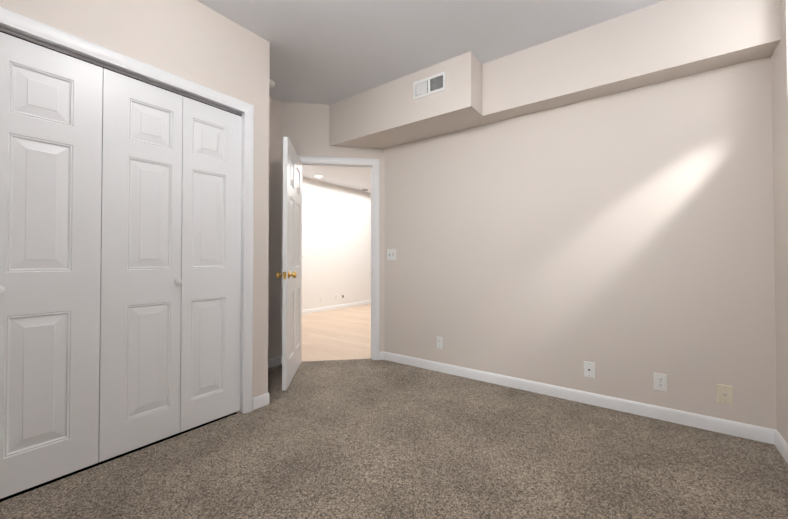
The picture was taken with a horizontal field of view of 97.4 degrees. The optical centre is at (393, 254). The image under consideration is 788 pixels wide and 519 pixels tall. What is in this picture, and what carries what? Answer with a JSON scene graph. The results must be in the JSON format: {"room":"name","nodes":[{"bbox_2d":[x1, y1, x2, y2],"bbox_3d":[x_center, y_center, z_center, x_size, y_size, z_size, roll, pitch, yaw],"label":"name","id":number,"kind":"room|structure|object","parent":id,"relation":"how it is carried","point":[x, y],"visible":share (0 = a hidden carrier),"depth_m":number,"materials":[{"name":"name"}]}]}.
{"room":"empty bedroom","nodes":[
{"label":"empty bedroom","id":0,"kind":"room"},
{"bbox_2d":[0,0,269,397],"bbox_3d":[-1.629,-0.253,1.665,0.110,2.655,2.250,-1,-1,36],"label":"wall","id":1,"kind":"structure","parent":0,"point":[196,41],"depth_m":2.17,"materials":[{"name":"beige paint"}]},
{"bbox_2d":[0,32,102,498],"bbox_3d":[-1.619,0.043,1.628,0.072,2.033,0.378,-1,-1,36],"label":"closet door","id":2,"kind":"structure","parent":1,"relation":"in","point":[50,170],"depth_m":1.63,"materials":[{"name":"white paint"}]},
{"bbox_2d":[0,26,241,115],"bbox_3d":[-1.524,-0.983,1.808,0.030,0.023,1.523,-1,-1,36],"label":"track rail","id":3,"kind":"object","parent":1,"relation":"attached to","point":[67,53],"visible":0.67,"depth_m":1.81,"materials":[{"name":"silver metal"}]},
{"bbox_2d":[0,7,253,413],"bbox_3d":[-1.528,0.030,1.798,0.114,2.092,1.567,-1,-1,36],"label":"door frame","id":4,"kind":"structure","parent":1,"relation":"attached to","point":[242,191],"depth_m":2.38,"materials":[{"name":"white paint"}]},
{"bbox_2d":[98,68,182,461],"bbox_3d":[-1.394,0.047,1.935,0.072,2.033,0.378,-1,-1,36],"label":"closet door","id":5,"kind":"structure","parent":1,"relation":"in","point":[140,304],"depth_m":1.92,"materials":[{"name":"white paint"}]},
{"bbox_2d":[180,96,241,431],"bbox_3d":[-1.184,0.052,2.254,0.034,2.033,0.378,-1,-1,36],"label":"closet door","id":6,"kind":"structure","parent":1,"relation":"in","point":[210,349],"depth_m":2.23,"materials":[{"name":"white paint"}]},
{"bbox_2d":[252,351,787,463],"bbox_3d":[-0.306,1.032,1.605,3.573,0.083,3.527,-1,-1,36],"label":"baseboard","id":7,"kind":"structure","parent":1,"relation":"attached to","point":[750,431],"depth_m":2.44,"materials":[{"name":"white paint"}]},
{"bbox_2d":[268,96,281,358],"bbox_3d":[-1.348,-0.231,3.315,0.110,2.655,0.742,-1,-1,36],"label":"wall","id":8,"kind":"structure","parent":0,"point":[274,305],"depth_m":3.44,"materials":[{"name":"beige paint"}]},
{"bbox_2d":[236,303,370,412],"bbox_3d":[0.212,1.168,5.995,4.490,0.050,7.220,-1,-1,36],"label":"floor","id":9,"kind":"structure","parent":0,"point":[340,334],"depth_m":4.89,"materials":[{"name":"brown wood"}]},
{"bbox_2d":[0,358,787,518],"bbox_3d":[-0.307,1.081,1.611,3.642,0.014,3.596,-1,-1,36],"label":"floor carpet","id":10,"kind":"object","parent":9,"relation":"on","point":[370,438],"visible":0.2,"depth_m":1.78,"materials":[{"name":"grey carpet"}]},
{"bbox_2d":[280,102,383,355],"bbox_3d":[-0.604,-0.227,3.639,1.309,2.655,0.110,0,-1,-9],"label":"wall","id":11,"kind":"structure","parent":0,"point":[305,128],"depth_m":3.57,"materials":[{"name":"beige paint"}]},
{"bbox_2d":[276,137,301,390],"bbox_3d":[-0.914,0.072,3.134,0.567,2.025,0.593,-1,-1,36],"label":"door leaf","id":12,"kind":"structure","parent":11,"relation":"in","point":[291,274],"depth_m":2.96,"materials":[{"name":"white paint"}]},
{"bbox_2d":[298,155,379,359],"bbox_3d":[-0.609,0.044,3.633,0.906,2.113,0.144,0,-1,-9],"label":"door frame","id":13,"kind":"structure","parent":11,"relation":"attached to","point":[375,163],"depth_m":3.63,"materials":[{"name":"white paint"}]},
{"bbox_2d":[302,177,370,309],"bbox_3d":[-1.467,-0.153,7.240,0.110,2.705,7.210,-1,-1,36],"label":"wall","id":14,"kind":"structure","parent":0,"point":[336,234],"depth_m":7.42,"materials":[{"name":"beige paint"}]},
{"bbox_2d":[302,300,370,313],"bbox_3d":[-1.421,1.120,7.183,0.013,0.083,7.000,-1,-1,36],"label":"baseboard","id":15,"kind":"structure","parent":14,"relation":"attached to","point":[313,310],"depth_m":7.38,"materials":[{"name":"white paint"}]},
{"bbox_2d":[329,51,489,147],"bbox_3d":[0.076,-1.345,3.299,1.587,0.427,0.417,-1,-1,36],"label":"soffit","id":16,"kind":"structure","parent":0,"point":[390,114],"depth_m":3.06,"materials":[{"name":"beige paint"}]},
{"bbox_2d":[413,71,445,99],"bbox_3d":[0.291,-1.403,2.878,0.308,0.147,0.009,-1,-1,36],"label":"air vent register","id":17,"kind":"object","parent":16,"relation":"attached to","point":[436,83],"visible":1,"depth_m":2.87,"materials":[{"name":"white metal"}]},
{"bbox_2d":[197,0,664,192],"bbox_3d":[0.408,-1.591,4.574,6.533,0.100,9.340,-1,-1,36],"label":"ceiling","id":18,"kind":"structure","parent":0,"point":[327,52],"depth_m":2.46,"materials":[{"name":"white paint"}]},
{"bbox_2d":[269,79,274,88],"bbox_3d":[-1.150,-1.543,3.137,0.136,0.035,0.136,-1,-1,36],"label":"smoke detector","id":19,"kind":"object","parent":18,"relation":"attached to","point":[271,84],"visible":0.29,"depth_m":3.12,"materials":[{"name":"white plastic"}]},
{"bbox_2d":[384,56,776,429],"bbox_3d":[1.192,-0.238,2.779,3.128,2.655,0.110,-1,-1,36],"label":"wall","id":20,"kind":"structure","parent":0,"point":[623,241],"depth_m":2.47,"materials":[{"name":"beige paint"}]},
{"bbox_2d":[387,249,395,259],"bbox_3d":[-0.030,0.000,3.594,0.116,0.118,0.017,-1,-1,36],"label":"light switch","id":21,"kind":"object","parent":20,"relation":"attached to","point":[391,254],"visible":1,"depth_m":3.60,"materials":[{"name":"white plastic"}]},
{"bbox_2d":[437,336,442,349],"bbox_3d":[0.428,0.830,3.252,0.070,0.115,0.008,-1,-1,36],"label":"duplex electrical outlet","id":22,"kind":"object","parent":20,"relation":"attached to","point":[439,342],"visible":1,"depth_m":3.25,"materials":[{"name":"white plastic"}]},
{"bbox_2d":[584,361,594,377],"bbox_3d":[1.422,0.838,2.523,0.072,0.115,0.006,-1,-1,36],"label":"phone jack","id":23,"kind":"object","parent":20,"relation":"attached to","point":[589,369],"visible":1,"depth_m":2.52,"materials":[{"name":"white plastic"}]},
{"bbox_2d":[654,372,666,391],"bbox_3d":[1.753,0.840,2.279,0.070,0.115,0.008,-1,-1,36],"label":"duplex electrical outlet","id":24,"kind":"object","parent":20,"relation":"attached to","point":[660,381],"visible":1,"depth_m":2.28,"materials":[{"name":"white plastic"}]},
{"bbox_2d":[717,384,732,404],"bbox_3d":[2.000,0.846,2.091,0.072,0.115,0.018,-1,-1,36],"label":"outlet","id":25,"kind":"object","parent":20,"relation":"attached to","point":[724,394],"visible":1,"depth_m":2.09,"materials":[{"name":"beige plastic"}]},
{"bbox_2d":[482,0,780,122],"bbox_3d":[1.458,-1.357,2.423,1.678,0.427,0.193,-1,-1,36],"label":"soffit","id":26,"kind":"structure","parent":0,"point":[665,40],"depth_m":2.25,"materials":[{"name":"beige paint"}]},
{"bbox_2d":[771,0,787,443],"bbox_3d":[1.255,-0.269,0.477,0.300,2.655,3.747,-1,-1,36],"label":"wall","id":27,"kind":"structure","parent":0,"point":[779,62],"depth_m":1.87,"materials":[{"name":"beige paint"}]}
]}

